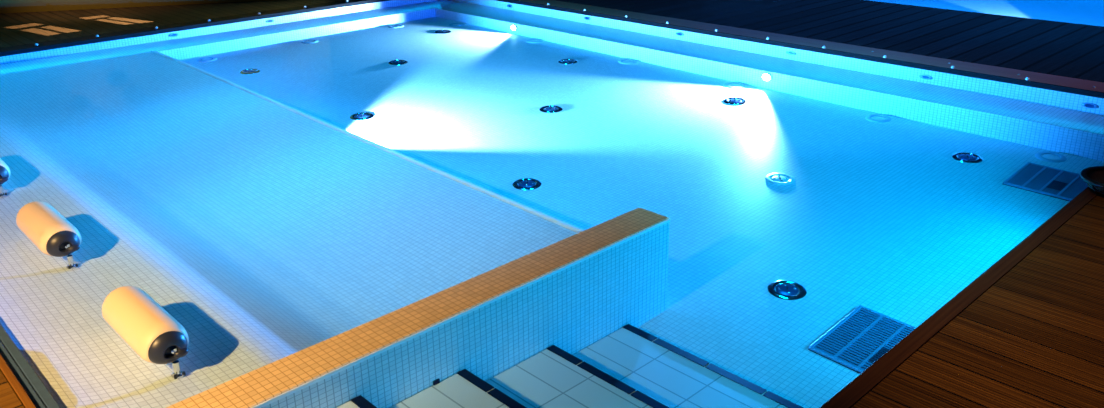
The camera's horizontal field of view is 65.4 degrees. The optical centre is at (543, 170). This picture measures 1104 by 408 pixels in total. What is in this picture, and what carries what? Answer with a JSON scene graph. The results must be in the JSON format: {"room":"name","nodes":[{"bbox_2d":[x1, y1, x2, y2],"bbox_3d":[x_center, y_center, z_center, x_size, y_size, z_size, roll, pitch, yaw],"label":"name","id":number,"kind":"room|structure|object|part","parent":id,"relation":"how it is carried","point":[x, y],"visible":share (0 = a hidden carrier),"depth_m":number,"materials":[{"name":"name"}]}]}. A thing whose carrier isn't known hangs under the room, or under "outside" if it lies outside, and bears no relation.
{"room":"spa","nodes":[
{"label":"spa","id":0,"kind":"room"},
{"bbox_2d":[0,371,23,407],"bbox_3d":[-3.016,1.056,1.571,3.531,0.112,12.200,-19,27,-40],"label":"deck","id":1,"kind":"object","parent":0,"point":[8,398],"depth_m":2.46,"materials":[{"name":"brown wood"}]},
{"bbox_2d":[0,0,269,12],"bbox_3d":[-5.672,-3.225,8.065,6.700,3.650,0.020,-5,21,-12],"label":"wall","id":2,"kind":"structure","parent":0,"point":[6,6],"depth_m":8.83,"materials":[{"name":"brown paint"}]},
{"bbox_2d":[0,0,342,47],"bbox_3d":[-5.984,-1.467,8.563,9.485,0.115,4.340,-19,27,-40],"label":"deck","id":3,"kind":"object","parent":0,"point":[23,28],"depth_m":8.34,"materials":[{"name":"brown wood"}]},
{"bbox_2d":[0,0,457,74],"bbox_3d":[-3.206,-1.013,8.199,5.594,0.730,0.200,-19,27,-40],"label":"wall","id":4,"kind":"structure","parent":0,"point":[391,3],"depth_m":7.98,"materials":[{"name":"white tile"}]},
{"bbox_2d":[169,33,178,36],"bbox_3d":[-3.358,-1.228,7.815,0.096,0.035,0.009,-19,27,-40],"label":"jet","id":5,"kind":"object","parent":4,"relation":"attached to","point":[172,34],"visible":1,"depth_m":7.81,"materials":[{"name":"blue metal"}]},
{"bbox_2d":[0,0,364,51],"bbox_3d":[-4.520,-0.929,6.918,9.220,0.034,0.179,-19,27,-40],"label":"deck edge back","id":6,"kind":"structure","parent":4,"relation":"on","point":[4,49],"depth_m":7.87,"materials":[{"name":"black"}]},
{"bbox_2d":[0,0,388,56],"bbox_3d":[-3.171,-1.344,7.989,5.658,0.034,0.016,-19,27,-40],"label":"fascia","id":7,"kind":"object","parent":6,"relation":"attached to","point":[90,41],"visible":1,"depth_m":7.83,"materials":[{"name":"black"}]},
{"bbox_2d":[166,207,669,407],"bbox_3d":[-0.445,0.834,2.979,2.556,0.720,0.170,-19,27,-40],"label":"wall","id":8,"kind":"structure","parent":0,"point":[571,293],"depth_m":3.04,"materials":[{"name":"white tile"}]},
{"bbox_2d":[433,378,439,385],"bbox_3d":[-0.361,0.714,2.897,0.024,0.018,0.008,-19,27,-40],"label":"jet","id":9,"kind":"object","parent":8,"relation":"attached to","point":[437,381],"depth_m":2.89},
{"bbox_2d":[180,17,1103,407],"bbox_3d":[-0.689,-0.051,5.739,5.594,0.544,7.096,-19,27,-40],"label":"floor","id":10,"kind":"structure","parent":0,"point":[883,218],"depth_m":5.16,"materials":[{"name":"white tile"}]},
{"bbox_2d":[197,57,216,61],"bbox_3d":[-2.992,-0.984,7.637,0.167,0.018,0.167,-16,25,-36],"label":"inlet","id":11,"kind":"object","parent":10,"relation":"on","point":[203,59],"visible":1,"depth_m":7.63,"materials":[{"name":"blue plastic"}]},
{"bbox_2d":[239,68,259,73],"bbox_3d":[-2.488,-0.837,7.279,0.170,0.019,0.170,-12,23,-28],"label":"jet","id":12,"kind":"object","parent":10,"relation":"on","point":[251,70],"visible":1,"depth_m":7.26,"materials":[{"name":"silver"}]},
{"bbox_2d":[0,52,576,407],"bbox_3d":[-2.296,0.142,4.968,2.180,0.703,5.433,-19,27,-40],"label":"ledge","id":13,"kind":"object","parent":10,"relation":"on","point":[270,232],"visible":0.78,"depth_m":4.10,"materials":[{"name":"white tile"}]},
{"bbox_2d":[0,159,10,196],"bbox_3d":[-2.792,-0.006,4.296,0.154,0.177,0.476,-19,27,-40],"label":"headrest pillow","id":14,"kind":"object","parent":13,"relation":"on","point":[5,172],"visible":1,"depth_m":4.17,"materials":[{"name":"beige plastic"}]},
{"bbox_2d":[0,159,10,178],"bbox_3d":[-2.805,-0.032,4.301,0.154,0.132,0.438,-19,27,-40],"label":"cushion","id":15,"kind":"object","parent":14,"relation":"on","point":[4,167],"depth_m":4.18,"materials":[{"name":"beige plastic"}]},
{"bbox_2d":[16,201,80,268],"bbox_3d":[-2.050,0.260,3.564,0.154,0.177,0.476,-19,27,-40],"label":"headrest pillow","id":16,"kind":"object","parent":13,"relation":"on","point":[53,234],"visible":1,"depth_m":3.44,"materials":[{"name":"beige plastic"}]},
{"bbox_2d":[102,286,188,378],"bbox_3d":[-1.316,0.524,2.840,0.154,0.177,0.476,-19,27,-40],"label":"headrest pillow","id":17,"kind":"object","parent":13,"relation":"on","point":[144,325],"visible":1,"depth_m":2.73,"materials":[{"name":"beige plastic"}]},
{"bbox_2d":[151,50,583,232],"bbox_3d":[-1.508,-0.334,5.596,0.030,0.110,5.433,-19,27,-40],"label":"trim","id":18,"kind":"structure","parent":13,"relation":"attached to","point":[483,190],"depth_m":4.92,"materials":[{"name":"white tile"}]},
{"bbox_2d":[301,39,318,43],"bbox_3d":[-2.254,-1.240,8.285,0.168,0.013,0.168,-19,28,-40],"label":"inlet","id":19,"kind":"object","parent":10,"relation":"on","point":[309,41],"visible":1,"depth_m":8.28,"materials":[{"name":"white plastic"}]},
{"bbox_2d":[350,112,373,119],"bbox_3d":[-1.307,-0.388,6.176,0.170,0.020,0.170,-5,21,-11],"label":"jet","id":20,"kind":"object","parent":10,"relation":"on","point":[361,115],"visible":1,"depth_m":6.16,"materials":[{"name":"silver"}]},
{"bbox_3d":[-1.307,-0.388,6.176,0.100,0.009,0.100,-21,30,-39],"label":"plate","id":21,"kind":"part","parent":20,"relation":"part of","materials":[{"name":"blue"}]},
{"bbox_2d":[388,24,403,27],"bbox_3d":[-1.537,-1.499,8.943,0.168,0.014,0.168,-19,28,-40],"label":"inlet","id":22,"kind":"object","parent":10,"relation":"on","point":[393,25],"visible":1,"depth_m":8.92,"materials":[{"name":"white plastic"}]},
{"bbox_2d":[388,60,407,64],"bbox_3d":[-1.279,-0.946,7.536,0.170,0.015,0.170,-20,29,-40],"label":"jet","id":23,"kind":"object","parent":10,"relation":"on","point":[393,62],"visible":1,"depth_m":7.52,"materials":[{"name":"silver"}]},
{"bbox_2d":[435,30,450,33],"bbox_3d":[-1.017,-1.397,8.669,0.170,0.015,0.170,-19,28,-40],"label":"jet","id":24,"kind":"object","parent":10,"relation":"on","point":[437,31],"visible":1,"depth_m":8.65,"materials":[{"name":"silver metal"}]},
{"bbox_2d":[449,23,464,26],"bbox_3d":[-0.910,-1.520,8.984,0.168,0.013,0.168,-19,28,-40],"label":"inlet","id":25,"kind":"object","parent":10,"relation":"on","point":[451,24],"visible":1,"depth_m":8.97,"materials":[{"name":"white plastic"}]},
{"bbox_2d":[512,178,540,189],"bbox_3d":[-0.098,0.080,5.024,0.170,0.021,0.170,1,20,6],"label":"jet","id":26,"kind":"object","parent":10,"relation":"on","point":[524,183],"visible":1,"depth_m":5.01,"materials":[{"name":"silver metal"}]},
{"bbox_3d":[-0.098,0.081,5.024,0.100,0.009,0.100,-22,30,-39],"label":"plate","id":27,"kind":"part","parent":26,"relation":"part of","materials":[{"name":"blue"}]},
{"bbox_2d":[526,38,542,42],"bbox_3d":[-0.087,-1.239,8.228,0.168,0.013,0.168,-20,28,-39],"label":"inlet","id":28,"kind":"object","parent":10,"relation":"on","point":[535,40],"visible":1,"depth_m":8.21,"materials":[{"name":"white plastic"}]},
{"bbox_2d":[539,105,562,112],"bbox_3d":[0.053,-0.446,6.261,0.170,0.020,0.170,1,20,6],"label":"jet","id":29,"kind":"object","parent":10,"relation":"on","point":[549,108],"visible":1,"depth_m":6.25,"materials":[{"name":"silver"}]},
{"bbox_3d":[0.053,-0.445,6.261,0.100,0.009,0.100,-21,30,-39],"label":"plate","id":30,"kind":"part","parent":29,"relation":"part of","materials":[{"name":"blue"}]},
{"bbox_2d":[558,59,577,63],"bbox_3d":[0.210,-0.947,7.478,0.170,0.015,0.170,-20,29,-39],"label":"jet","id":31,"kind":"object","parent":10,"relation":"on","point":[562,61],"visible":1,"depth_m":7.46,"materials":[{"name":"silver metal"}]},
{"bbox_2d":[336,324,802,407],"bbox_3d":[0.042,1.021,2.538,1.993,0.698,1.191,-19,27,-40],"label":"steps","id":32,"kind":"structure","parent":10,"relation":"on","point":[629,367],"depth_m":3.11,"materials":[{"name":"white tile"}]},
{"bbox_2d":[618,59,636,63],"bbox_3d":[0.726,-0.941,7.429,0.168,0.013,0.168,-21,29,-39],"label":"inlet","id":33,"kind":"object","parent":10,"relation":"on","point":[625,61],"visible":1,"depth_m":7.42,"materials":[{"name":"white plastic"}]},
{"bbox_2d":[724,82,744,87],"bbox_3d":[1.483,-0.663,6.685,0.167,0.019,0.167,3,21,11],"label":"inlet","id":34,"kind":"object","parent":10,"relation":"on","point":[731,84],"visible":1,"depth_m":6.67,"materials":[{"name":"white plastic"}]},
{"bbox_2d":[723,97,746,104],"bbox_3d":[1.407,-0.509,6.320,0.170,0.020,0.170,12,24,32],"label":"jet","id":35,"kind":"object","parent":10,"relation":"on","point":[732,100],"visible":1,"depth_m":6.30,"materials":[{"name":"silver metal"}]},
{"bbox_3d":[1.407,-0.508,6.320,0.100,0.009,0.100,-22,29,-39],"label":"plate","id":36,"kind":"part","parent":35,"relation":"part of","materials":[{"name":"blue"}]},
{"bbox_2d":[435,2,1103,161],"bbox_3d":[1.298,-0.740,7.285,0.384,0.610,6.800,-19,27,-40],"label":"bench","id":37,"kind":"object","parent":10,"relation":"on","point":[1057,129],"visible":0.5,"depth_m":6.24,"materials":[{"name":"white tile"}]},
{"bbox_2d":[510,24,516,30],"bbox_3d":[-0.298,-1.410,8.513,0.010,0.072,0.100,-19,27,-40],"label":"lamp","id":38,"kind":"object","parent":37,"relation":"attached to","point":[513,27],"visible":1,"depth_m":8.51,"materials":[{"name":"white glass"}]},
{"bbox_2d":[761,72,772,81],"bbox_3d":[1.696,-0.707,6.542,0.010,0.072,0.100,-19,27,-40],"label":"lamp","id":39,"kind":"object","parent":37,"relation":"attached to","point":[767,77],"visible":1,"depth_m":6.54,"materials":[{"name":"white glass"}]},
{"bbox_2d":[765,173,794,184],"bbox_3d":[1.374,0.050,4.999,0.170,0.016,0.170,12,24,32],"label":"jet","id":40,"kind":"object","parent":10,"relation":"on","point":[777,178],"visible":1,"depth_m":4.99,"materials":[{"name":"silver metal"}]},
{"bbox_3d":[1.374,0.050,4.998,0.100,0.006,0.100,-22,30,-39],"label":"plate","id":41,"kind":"part","parent":40,"relation":"part of","materials":[{"name":"white plastic"}]},
{"bbox_2d":[768,280,806,299],"bbox_3d":[1.101,0.540,3.890,0.170,0.023,0.170,12,24,32],"label":"jet","id":42,"kind":"object","parent":10,"relation":"on","point":[785,289],"visible":1,"depth_m":3.88,"materials":[{"name":"silver metal"}]},
{"bbox_3d":[1.101,0.541,3.890,0.100,0.009,0.100,-23,31,-39],"label":"plate","id":43,"kind":"part","parent":42,"relation":"part of","materials":[{"name":"blue"}]},
{"bbox_2d":[808,305,915,373],"bbox_3d":[1.369,0.716,3.466,0.425,0.058,0.427,-19,27,-40],"label":"drain grate","id":44,"kind":"object","parent":10,"relation":"on","point":[864,335],"visible":0.48,"depth_m":3.52,"materials":[{"name":"blue"}]},
{"bbox_3d":[1.262,0.672,3.570,0.390,0.006,0.088,-23,31,-38],"label":"slat panel","id":45,"kind":"part","parent":44,"relation":"part of","materials":[{"name":"blue"}]},
{"bbox_3d":[1.331,0.699,3.504,0.390,0.006,0.088,-23,31,-38],"label":"slat panel","id":46,"kind":"part","parent":44,"relation":"part of","materials":[{"name":"blue"}]},
{"bbox_3d":[1.399,0.726,3.437,0.390,0.006,0.088,-23,31,-38],"label":"slat panel","id":47,"kind":"part","parent":44,"relation":"part of","materials":[{"name":"blue"}]},
{"bbox_2d":[865,114,890,122],"bbox_3d":[2.281,-0.354,5.861,0.167,0.020,0.167,11,23,30],"label":"inlet","id":48,"kind":"object","parent":10,"relation":"on","point":[878,118],"visible":1,"depth_m":5.85,"materials":[{"name":"white plastic"}]},
{"bbox_3d":[2.280,-0.351,5.862,0.088,0.007,0.088,-22,30,-39],"label":"lid","id":49,"kind":"part","parent":48,"relation":"part of","materials":[{"name":"white plastic"}]},
{"bbox_2d":[952,152,982,162],"bbox_3d":[2.552,-0.077,5.178,0.170,0.022,0.170,12,24,32],"label":"jet","id":50,"kind":"object","parent":10,"relation":"on","point":[967,157],"visible":1,"depth_m":5.17,"materials":[{"name":"silver"}]},
{"bbox_3d":[2.551,-0.076,5.178,0.100,0.009,0.100,-22,30,-39],"label":"plate","id":51,"kind":"part","parent":50,"relation":"part of","materials":[{"name":"blue"}]},
{"bbox_2d":[1003,162,1087,200],"bbox_3d":[2.841,0.066,4.804,0.385,0.047,0.386,-19,27,-40],"label":"drain grate","id":52,"kind":"object","parent":10,"relation":"on","point":[1033,177],"visible":0.81,"depth_m":4.80,"materials":[{"name":"blue"}]},
{"bbox_3d":[2.745,0.029,4.899,0.349,0.006,0.077,-23,30,-38],"label":"slat panel","id":53,"kind":"part","parent":52,"relation":"part of","materials":[{"name":"blue"}]},
{"bbox_3d":[2.806,0.052,4.838,0.349,0.006,0.077,-23,30,-38],"label":"slat panel","id":54,"kind":"part","parent":52,"relation":"part of","materials":[{"name":"blue"}]},
{"bbox_3d":[2.868,0.075,4.778,0.349,0.006,0.077,-23,30,-38],"label":"slat panel","id":55,"kind":"part","parent":52,"relation":"part of","materials":[{"name":"blue"}]},
{"bbox_3d":[2.929,0.098,4.717,0.349,0.006,0.077,-23,30,-38],"label":"slat panel","id":56,"kind":"part","parent":52,"relation":"part of","materials":[{"name":"blue"}]},
{"bbox_2d":[1035,151,1066,162],"bbox_3d":[3.023,-0.080,5.128,0.167,0.022,0.167,11,23,30],"label":"inlet","id":57,"kind":"object","parent":10,"relation":"on","point":[1053,157],"visible":1,"depth_m":5.12,"materials":[{"name":"white plastic"}]},
{"bbox_3d":[3.023,-0.077,5.129,0.088,0.007,0.088,-23,30,-38],"label":"lid","id":58,"kind":"part","parent":57,"relation":"part of","materials":[{"name":"white plastic"}]},
{"bbox_2d":[451,0,1103,114],"bbox_3d":[1.338,-0.881,7.639,0.200,0.730,7.296,-19,27,-40],"label":"wall","id":59,"kind":"structure","parent":0,"point":[1060,99],"depth_m":6.43,"materials":[{"name":"white tile"}]},
{"bbox_2d":[786,51,795,54],"bbox_3d":[1.945,-0.922,6.777,0.009,0.035,0.096,-19,27,-40],"label":"jet","id":60,"kind":"object","parent":59,"relation":"attached to","point":[787,52],"visible":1,"depth_m":6.78,"materials":[{"name":"blue metal"}]},
{"bbox_2d":[518,0,1103,91],"bbox_3d":[1.349,-1.259,7.558,0.264,0.034,7.241,-19,27,-40],"label":"right deck edge","id":61,"kind":"structure","parent":59,"relation":"on","point":[927,60],"depth_m":6.56,"materials":[{"name":"brown wood"}]},
{"bbox_2d":[496,0,1103,97],"bbox_3d":[1.283,-1.212,7.434,0.012,0.034,7.141,-19,27,-40],"label":"fascia","id":62,"kind":"object","parent":61,"relation":"attached to","point":[739,37],"visible":1,"depth_m":6.46,"materials":[{"name":"black"}]},
{"bbox_2d":[919,74,932,79],"bbox_3d":[2.685,-0.653,6.048,0.009,0.035,0.096,-19,27,-40],"label":"jet","id":63,"kind":"object","parent":59,"relation":"attached to","point":[923,76],"visible":1,"depth_m":6.04,"materials":[{"name":"blue metal"}]},
{"bbox_2d":[1082,103,1098,108],"bbox_3d":[3.395,-0.401,5.347,0.009,0.035,0.096,-19,27,-40],"label":"jet","id":64,"kind":"object","parent":59,"relation":"attached to","point":[1087,105],"visible":1,"depth_m":5.34,"materials":[{"name":"blue metal"}]},
{"bbox_2d":[557,0,1103,82],"bbox_3d":[0.865,-1.971,9.632,2.051,0.115,11.085,-19,27,-40],"label":"deck","id":65,"kind":"object","parent":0,"point":[1072,50],"depth_m":7.26,"materials":[{"name":"brown wood"}]},
{"bbox_2d":[851,194,1103,407],"bbox_3d":[5.303,0.131,3.681,11.647,0.140,4.053,-19,27,-40],"label":"deck","id":66,"kind":"object","parent":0,"point":[1034,338],"depth_m":2.58,"materials":[{"name":"brown wood"}]},
{"bbox_2d":[1080,166,1103,194],"bbox_3d":[2.459,0.068,3.662,0.314,0.077,0.314,-19,27,-40],"label":"bowl","id":67,"kind":"object","parent":66,"relation":"on","point":[1093,176],"visible":1,"depth_m":3.75,"materials":[{"name":"black ceramic"}]},
{"bbox_2d":[869,0,1103,26],"bbox_3d":[4.849,-1.767,10.055,4.160,0.620,7.100,-19,27,-40],"label":"floor","id":68,"kind":"structure","parent":0,"point":[1087,12],"depth_m":8.93,"materials":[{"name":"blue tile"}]},
{"bbox_3d":[1.804,0.743,3.201,5.644,0.730,0.190,-19,27,-40],"label":"wall","id":69,"kind":"structure","parent":0,"visible":0},
{"bbox_2d":[820,186,1097,407],"bbox_3d":[1.857,0.332,3.286,6.047,0.140,0.056,-19,27,-40],"label":"pool edge","id":70,"kind":"structure","parent":69,"relation":"on","point":[891,360],"depth_m":2.78,"materials":[{"name":"brown wood"}]},
{"bbox_3d":[-2.856,0.562,3.912,0.200,0.720,7.296,-19,27,-40],"label":"wall","id":71,"kind":"structure","parent":0,"visible":0},
{"bbox_2d":[0,354,35,407],"bbox_3d":[-2.333,0.404,3.317,0.022,0.112,8.756,-19,27,-40],"label":"left deck edge","id":72,"kind":"structure","parent":71,"relation":"on","point":[5,370],"depth_m":2.51,"materials":[{"name":"brown wood"}]},
{"bbox_2d":[0,341,45,407],"bbox_3d":[-2.316,0.387,3.328,0.022,0.056,8.756,-19,27,-40],"label":"channel","id":73,"kind":"object","parent":71,"relation":"on","point":[27,387],"depth_m":2.57,"materials":[{"name":"grey metal"}]},
{"bbox_2d":[0,324,59,407],"bbox_3d":[-2.296,0.381,3.346,0.027,0.054,8.756,-19,27,-40],"label":"overflow lip","id":74,"kind":"structure","parent":71,"relation":"on","point":[17,356],"depth_m":2.61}
]}

